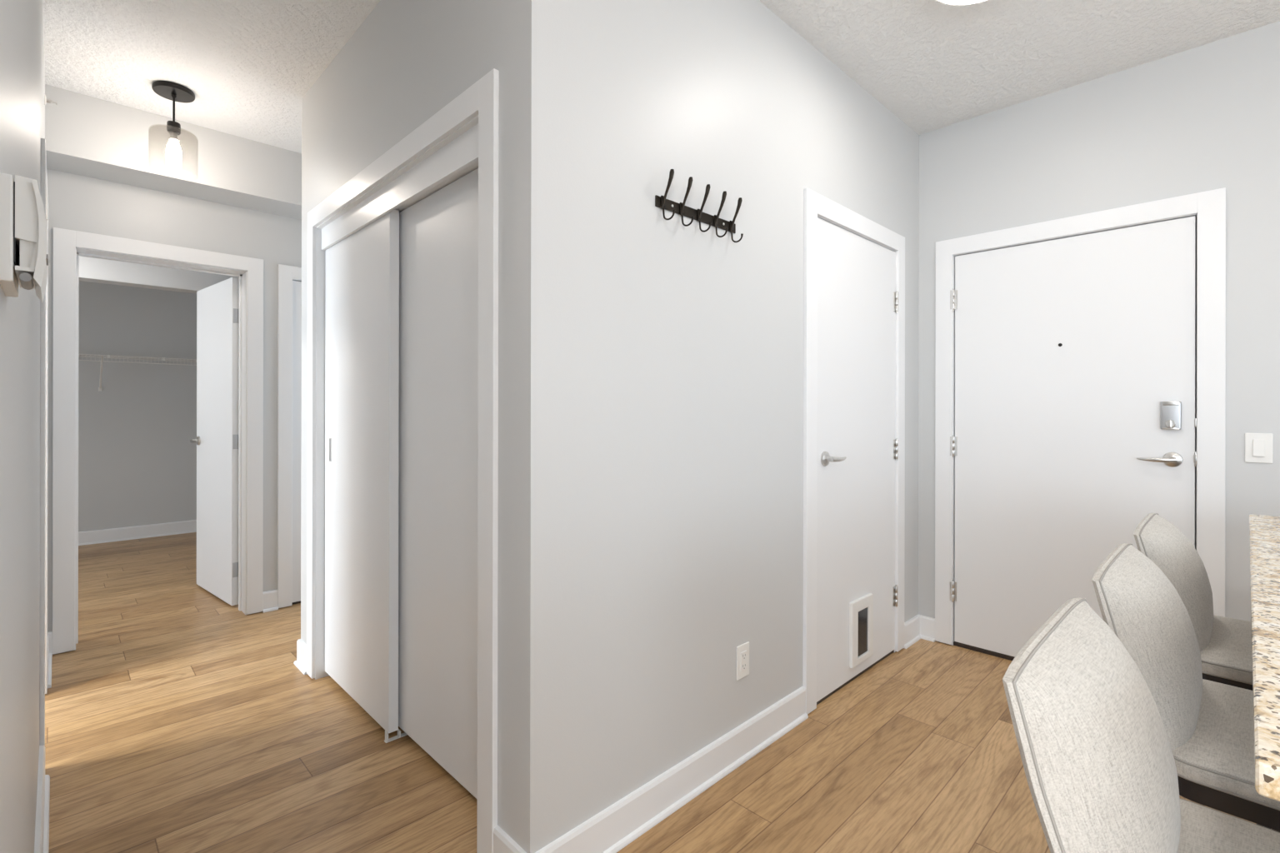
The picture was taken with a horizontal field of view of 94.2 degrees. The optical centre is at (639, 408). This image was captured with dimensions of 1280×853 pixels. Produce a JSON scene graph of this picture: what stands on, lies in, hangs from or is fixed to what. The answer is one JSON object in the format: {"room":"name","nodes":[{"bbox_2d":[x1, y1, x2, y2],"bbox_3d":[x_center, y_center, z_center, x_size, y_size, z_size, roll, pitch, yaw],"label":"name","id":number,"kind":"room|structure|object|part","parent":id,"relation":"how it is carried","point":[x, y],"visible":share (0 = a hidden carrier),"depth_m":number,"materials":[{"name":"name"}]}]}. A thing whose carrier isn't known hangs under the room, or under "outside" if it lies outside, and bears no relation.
{"room":"apartment entryway","nodes":[
{"label":"apartment entryway","id":0,"kind":"room"},
{"bbox_2d":[0,0,44,852],"bbox_3d":[-1.643,-0.133,1.534,0.120,2.740,3.892,0,0,-44],"label":"wall","id":1,"kind":"structure","parent":0,"point":[22,42],"depth_m":0.88,"materials":[{"name":"grey paint"}]},
{"bbox_2d":[0,172,48,302],"bbox_3d":[-0.616,-0.166,0.596,0.033,0.102,0.123,0,0,-44],"label":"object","id":2,"kind":"object","parent":1,"relation":"attached to","point":[23,237],"visible":1,"depth_m":0.56,"materials":[{"name":"white plastic"}]},
{"bbox_2d":[34,633,51,852],"bbox_3d":[-1.593,1.177,1.585,0.025,0.120,3.892,0,0,-44],"label":"baseboard","id":3,"kind":"structure","parent":1,"relation":"attached to","point":[42,828],"depth_m":1.76,"materials":[{"name":"white paint"}]},
{"bbox_2d":[39,138,48,746],"bbox_3d":[-2.301,0.165,2.299,0.012,2.129,0.905,0,0,-44],"label":"door frame","id":4,"kind":"structure","parent":1,"relation":"attached to","point":[43,306],"depth_m":1.98,"materials":[{"name":"white paint"}]},
{"bbox_2d":[44,94,56,105],"bbox_3d":[-2.532,-1.321,2.557,0.039,0.044,0.044,0,0,-44],"label":"sprinkler","id":5,"kind":"object","parent":1,"relation":"attached to","point":[46,100],"visible":1,"depth_m":2.55,"materials":[{"name":"white metal"}]},
{"bbox_3d":[-2.531,-1.321,2.558,0.035,0.016,0.018,0,0,-44],"label":"sprinkler frame","id":6,"kind":"part","parent":5,"relation":"part of","materials":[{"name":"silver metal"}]},
{"bbox_2d":[78,280,239,532],"bbox_3d":[-5.773,-0.141,4.742,4.800,2.740,0.124,0,0,-44],"label":"wall","id":7,"kind":"structure","parent":0,"point":[137,457],"depth_m":5.63,"materials":[{"name":"grey paint"}]},
{"bbox_2d":[78,520,196,545],"bbox_3d":[-5.609,1.169,4.801,4.480,0.120,0.025,0,0,-44],"label":"baseboard","id":8,"kind":"structure","parent":7,"relation":"attached to","point":[88,537],"depth_m":5.62,"materials":[{"name":"white paint"}]},
{"bbox_2d":[78,354,196,391],"bbox_3d":[-4.827,-0.318,5.333,2.581,0.314,0.356,0,0,-44],"label":"wire shelf","id":9,"kind":"object","parent":7,"relation":"attached to","point":[102,357],"visible":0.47,"depth_m":5.41,"materials":[{"name":"white metal"}]},
{"bbox_2d":[78,277,239,298],"bbox_3d":[-4.402,-0.138,3.344,4.800,2.740,0.140,0,0,-44],"label":"wall","id":10,"kind":"structure","parent":0,"point":[79,278],"depth_m":4.18,"materials":[{"name":"grey paint"}]},
{"bbox_2d":[78,255,239,295],"bbox_3d":[-4.162,0.099,3.470,4.040,2.254,0.016,0,0,-44],"label":"ceiling","id":11,"kind":"structure","parent":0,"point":[89,267],"depth_m":4.15,"materials":[{"name":"white paint"}]},
{"bbox_2d":[45,84,301,219],"bbox_3d":[-2.024,-1.351,3.680,2.338,0.306,0.292,0,0,-44],"label":"bulkhead","id":12,"kind":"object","parent":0,"point":[87,136],"depth_m":3.09,"materials":[{"name":"grey paint"}]},
{"bbox_2d":[46,168,301,654],"bbox_3d":[-3.324,-0.136,2.745,5.500,2.740,0.190,0,0,-44],"label":"wall","id":13,"kind":"structure","parent":0,"point":[76,202],"depth_m":3.39,"materials":[{"name":"grey paint"}]},
{"bbox_2d":[52,227,263,654],"bbox_3d":[-2.682,0.164,3.365,0.909,2.142,0.207,0,0,-44],"label":"door frame","id":14,"kind":"structure","parent":13,"relation":"attached to","point":[66,242],"depth_m":3.15,"materials":[{"name":"white paint"}]},
{"bbox_2d":[47,589,278,656],"bbox_3d":[-2.122,1.176,3.775,2.338,0.120,0.025,0,0,-44],"label":"baseboard","id":15,"kind":"structure","parent":13,"relation":"attached to","point":[270,597],"depth_m":3.63,"materials":[{"name":"white paint"}]},
{"bbox_2d":[190,277,239,605],"bbox_3d":[-2.783,0.202,3.920,0.737,2.034,0.147,0,0,38],"label":"door","id":16,"kind":"structure","parent":13,"relation":"in","point":[217,310],"depth_m":3.85,"materials":[{"name":"white paint"}]},
{"bbox_2d":[277,264,301,608],"bbox_3d":[-1.905,0.170,3.993,0.921,2.122,0.016,0,0,-44],"label":"door frame","id":17,"kind":"structure","parent":13,"relation":"attached to","point":[287,273],"depth_m":3.69,"materials":[{"name":"white paint"}]},
{"bbox_2d":[292,280,301,604],"bbox_3d":[-1.929,0.214,4.015,0.760,2.041,0.041,0,0,-44],"label":"door","id":18,"kind":"structure","parent":13,"relation":"in","point":[297,286],"depth_m":3.76,"materials":[{"name":"white paint"}]},
{"bbox_2d":[300,0,505,830],"bbox_3d":[-0.957,-0.132,2.272,0.120,2.740,1.834,0,0,-44],"label":"wall","id":19,"kind":"structure","parent":0,"point":[407,60],"depth_m":2.05,"materials":[{"name":"grey paint"}]},
{"bbox_2d":[321,123,478,250],"bbox_3d":[-0.940,-0.777,2.207,0.012,0.098,1.484,0,0,-44],"label":"fascia","id":20,"kind":"object","parent":19,"relation":"attached to","point":[462,152],"visible":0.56,"depth_m":2.06,"materials":[{"name":"white paint"}]},
{"bbox_2d":[306,68,499,852],"bbox_3d":[-0.923,0.164,2.226,0.135,2.149,1.654,0,0,-44],"label":"door frame","id":21,"kind":"structure","parent":19,"relation":"attached to","point":[482,98],"depth_m":1.64,"materials":[{"name":"white paint"}]},
{"bbox_2d":[293,639,526,852],"bbox_3d":[-0.969,1.178,2.179,0.025,0.120,2.004,0,0,-44],"label":"baseboard","id":22,"kind":"structure","parent":19,"relation":"attached to","point":[502,842],"depth_m":1.58,"materials":[{"name":"white paint"}]},
{"bbox_2d":[395,160,478,212],"bbox_3d":[-0.905,-0.788,2.242,0.083,0.072,1.482,0,0,-44],"label":"track","id":23,"kind":"object","parent":19,"relation":"attached to","point":[474,166],"visible":0.14,"depth_m":2.01,"materials":[{"name":"white metal"}]},
{"bbox_2d":[325,209,399,733],"bbox_3d":[-1.179,0.230,2.488,0.038,1.955,0.740,0,0,-44],"label":"door","id":24,"kind":"structure","parent":23,"relation":"hanging from","point":[362,269],"depth_m":2.40,"materials":[{"name":"white paint"}]},
{"bbox_3d":[-1.397,0.185,2.685,0.002,0.105,0.028,0,0,-44],"label":"finger pull","id":25,"kind":"part","parent":24,"relation":"part of","materials":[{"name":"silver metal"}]},
{"bbox_2d":[398,168,478,799],"bbox_3d":[-0.645,0.231,2.012,0.036,1.955,0.775,0,0,-44],"label":"door","id":26,"kind":"structure","parent":23,"relation":"hanging from","point":[438,234],"depth_m":2.02,"materials":[{"name":"white paint"}]},
{"bbox_2d":[45,532,1255,852],"bbox_3d":[-0.939,1.288,1.169,6.900,0.100,12.220,0,0,-44],"label":"floor","id":27,"kind":"structure","parent":0,"point":[179,719],"depth_m":2.10,"materials":[{"name":"brown wood"}]},
{"bbox_2d":[384,729,407,743],"bbox_3d":[-0.907,1.219,2.245,0.107,0.038,0.023,0,0,-44],"label":"floor guide","id":28,"kind":"object","parent":27,"relation":"on","point":[399,735],"visible":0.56,"depth_m":2.23,"materials":[{"name":"white plastic"}]},
{"bbox_2d":[953,641,1014,660],"bbox_3d":[2.004,1.236,2.824,0.086,0.016,0.932,0,0,-44],"label":"threshold","id":29,"kind":"object","parent":27,"relation":"on","point":[968,647],"visible":0.14,"depth_m":3.02,"materials":[{"name":"grey metal"}]},
{"bbox_2d":[1002,598,1279,852],"bbox_3d":[0.761,0.772,0.651,0.451,0.939,0.544,0,0,-44],"label":"bar stool","id":30,"kind":"object","parent":27,"relation":"on","point":[1097,759],"visible":1,"depth_m":0.69,"materials":[{"name":"fabric"}]},
{"bbox_3d":[0.621,0.466,0.794,0.451,0.327,0.143,0,0,-44],"label":"backrest","id":31,"kind":"part","parent":30,"relation":"part of","materials":[{"name":"fabric"}]},
{"bbox_3d":[0.790,0.601,0.621,0.444,0.045,0.458,0,0,-44],"label":"seat","id":32,"kind":"part","parent":30,"relation":"part of","materials":[{"name":"fabric"}]},
{"bbox_2d":[1092,543,1279,832],"bbox_3d":[1.171,0.773,1.054,0.451,0.939,0.544,0,0,-44],"label":"bar stool","id":33,"kind":"object","parent":27,"relation":"on","point":[1208,725],"visible":0.76,"depth_m":1.06,"materials":[{"name":"fabric"}]},
{"bbox_3d":[1.031,0.467,1.197,0.451,0.327,0.143,0,0,-44],"label":"backrest","id":34,"kind":"part","parent":33,"relation":"part of","materials":[{"name":"fabric"}]},
{"bbox_3d":[1.201,0.602,1.024,0.444,0.045,0.458,0,0,-44],"label":"seat","id":35,"kind":"part","parent":33,"relation":"part of","materials":[{"name":"fabric"}]},
{"bbox_3d":[1.201,0.642,1.024,0.428,0.036,0.442,0,0,-44],"label":"seat frame","id":36,"kind":"part","parent":33,"relation":"part of","materials":[{"name":"black wood"}]},
{"bbox_2d":[1133,512,1269,829],"bbox_3d":[1.582,0.774,1.456,0.451,0.939,0.544,0,0,-44],"label":"bar stool","id":37,"kind":"object","parent":27,"relation":"on","point":[1224,643],"visible":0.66,"depth_m":1.48,"materials":[{"name":"fabric"}]},
{"bbox_3d":[1.442,0.467,1.600,0.451,0.327,0.143,0,0,-44],"label":"backrest","id":38,"kind":"part","parent":37,"relation":"part of","materials":[{"name":"fabric"}]},
{"bbox_3d":[1.611,0.603,1.427,0.444,0.045,0.458,0,0,-44],"label":"seat","id":39,"kind":"part","parent":37,"relation":"part of","materials":[{"name":"fabric"}]},
{"bbox_3d":[1.611,0.643,1.427,0.428,0.036,0.442,0,0,-44],"label":"seat frame","id":40,"kind":"part","parent":37,"relation":"part of","materials":[{"name":"black"}]},
{"bbox_3d":[1.633,0.803,0.826,1.800,0.880,0.350,0,0,-44],"label":"kitchen island","id":41,"kind":"object","parent":27,"relation":"on","visible":0},
{"bbox_2d":[1249,514,1279,801],"bbox_3d":[1.499,0.347,0.963,1.890,0.032,0.714,0,0,-44],"label":"island countertop","id":42,"kind":"structure","parent":41,"relation":"on","point":[1264,531],"depth_m":0.82,"materials":[{"name":"beige stone"}]},
{"bbox_2d":[42,0,1279,153],"bbox_3d":[-0.933,-1.562,1.169,6.900,0.120,12.220,0,0,-44],"label":"ceiling","id":43,"kind":"structure","parent":0,"point":[249,66],"depth_m":2.45,"materials":[{"name":"white paint"}]},
{"bbox_2d":[151,80,194,163],"bbox_3d":[-2.196,-1.307,2.803,0.185,0.395,0.185,0,0,-44],"label":"pendant light","id":44,"kind":"object","parent":43,"relation":"hanging from","point":[174,92],"visible":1,"depth_m":2.79,"materials":[{"name":"black metal"}]},
{"bbox_3d":[-2.195,-1.413,2.803,0.020,0.137,0.020,0,0,-44],"label":"pendant rod","id":45,"kind":"part","parent":44,"relation":"part of","materials":[{"name":"black metal"}]},
{"bbox_3d":[-2.196,-1.211,2.803,0.057,0.111,0.057,0,0,-44],"label":"bulb","id":46,"kind":"part","parent":44,"relation":"part of","materials":[{"name":"white glass"}]},
{"bbox_3d":[-2.196,-1.283,2.803,0.027,0.036,0.027,0,0,-44],"label":"bulb","id":47,"kind":"part","parent":44,"relation":"part of","materials":[{"name":"glass"}]},
{"bbox_2d":[935,0,989,5],"bbox_3d":[1.138,-1.466,1.963,0.344,0.062,0.344,0,0,-44],"label":"ceiling lamp","id":48,"kind":"object","parent":43,"relation":"attached to","point":[951,2],"visible":1,"depth_m":2.11,"materials":[{"name":"white glass"}]},
{"bbox_2d":[941,0,980,3],"bbox_3d":[1.138,-1.446,1.963,0.328,0.022,0.328,0,0,-44],"label":"diffuser","id":49,"kind":"object","parent":48,"relation":"attached to","point":[942,1],"depth_m":2.11,"materials":[{"name":"white"}]},
{"bbox_2d":[504,0,919,852],"bbox_3d":[0.582,-0.129,2.413,2.514,2.740,0.120,0,0,-44],"label":"wall","id":50,"kind":"structure","parent":0,"point":[654,364],"depth_m":1.80,"materials":[{"name":"grey paint"}]},
{"bbox_2d":[655,169,743,242],"bbox_3d":[0.208,-0.645,1.921,0.400,0.150,0.057,0,0,-44],"label":"coat rack","id":51,"kind":"object","parent":50,"relation":"attached to","point":[662,202],"visible":1,"depth_m":1.91,"materials":[{"name":"black metal"}]},
{"bbox_3d":[0.190,-0.629,1.939,0.400,0.034,0.006,0,0,-44],"label":"rail","id":52,"kind":"part","parent":51,"relation":"part of","materials":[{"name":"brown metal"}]},
{"bbox_2d":[535,614,920,852],"bbox_3d":[0.622,1.181,2.353,2.540,0.120,0.025,0,0,-44],"label":"baseboard","id":53,"kind":"structure","parent":50,"relation":"attached to","point":[617,826],"depth_m":1.88,"materials":[{"name":"white paint"}]},
{"bbox_2d":[736,641,749,680],"bbox_3d":[0.367,0.896,2.113,0.072,0.118,0.009,0,0,-44],"label":"power outlet","id":54,"kind":"object","parent":50,"relation":"attached to","point":[742,651],"visible":1,"depth_m":2.11,"materials":[{"name":"white plastic"}]},
{"bbox_2d":[802,188,904,714],"bbox_3d":[0.974,0.176,2.787,0.983,2.131,0.135,0,0,-44],"label":"door frame","id":55,"kind":"structure","parent":50,"relation":"attached to","point":[815,204],"depth_m":2.44,"materials":[{"name":"white paint"}]},
{"bbox_2d":[816,217,898,704],"bbox_3d":[1.022,0.221,2.744,0.817,2.039,0.092,0,0,-44],"label":"door","id":56,"kind":"structure","parent":50,"relation":"in","point":[857,297],"depth_m":2.71,"materials":[{"name":"white paint"}]},
{"bbox_3d":[0.850,0.211,2.525,0.020,0.023,0.132,0,0,44],"label":"lever handle","id":57,"kind":"part","parent":56,"relation":"part of","materials":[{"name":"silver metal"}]},
{"bbox_3d":[1.024,1.022,2.751,0.212,0.292,0.016,0,0,-44],"label":"pet flap frame","id":58,"kind":"part","parent":56,"relation":"part of","materials":[{"name":"white plastic"}]},
{"bbox_2d":[918,20,1279,645],"bbox_3d":[2.903,-0.124,1.944,0.140,2.740,7.709,0,0,-44],"label":"wall","id":59,"kind":"structure","parent":0,"point":[1205,117],"depth_m":2.53,"materials":[{"name":"grey paint"}]},
{"bbox_2d":[919,615,935,642],"bbox_3d":[3.526,1.187,1.188,0.025,0.120,5.755,0,0,-44],"label":"baseboard","id":60,"kind":"structure","parent":59,"relation":"attached to","point":[927,623],"depth_m":3.20,"materials":[{"name":"white paint"}]},
{"bbox_2d":[950,215,1196,658],"bbox_3d":[1.969,0.214,2.791,0.100,2.027,0.952,0,0,-44],"label":"door","id":61,"kind":"structure","parent":59,"relation":"in","point":[1076,420],"depth_m":2.78,"materials":[{"name":"white paint"}]},
{"bbox_3d":[2.183,0.214,2.516,0.020,0.023,0.129,0,0,-43],"label":"lever handle","id":62,"kind":"part","parent":61,"relation":"part of","materials":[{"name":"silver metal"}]},
{"bbox_2d":[935,187,1225,645],"bbox_3d":[2.016,0.177,2.835,0.155,2.133,1.104,0,0,-44],"label":"door frame","id":63,"kind":"structure","parent":59,"relation":"attached to","point":[1209,206],"depth_m":2.50,"materials":[{"name":"white paint"}]},
{"bbox_2d":[1245,433,1273,463],"bbox_3d":[2.419,0.154,2.326,0.014,0.116,0.076,0,0,-44],"label":"light switch","id":64,"kind":"object","parent":59,"relation":"attached to","point":[1258,447],"visible":1,"depth_m":2.32,"materials":[{"name":"white plastic"}]}
]}

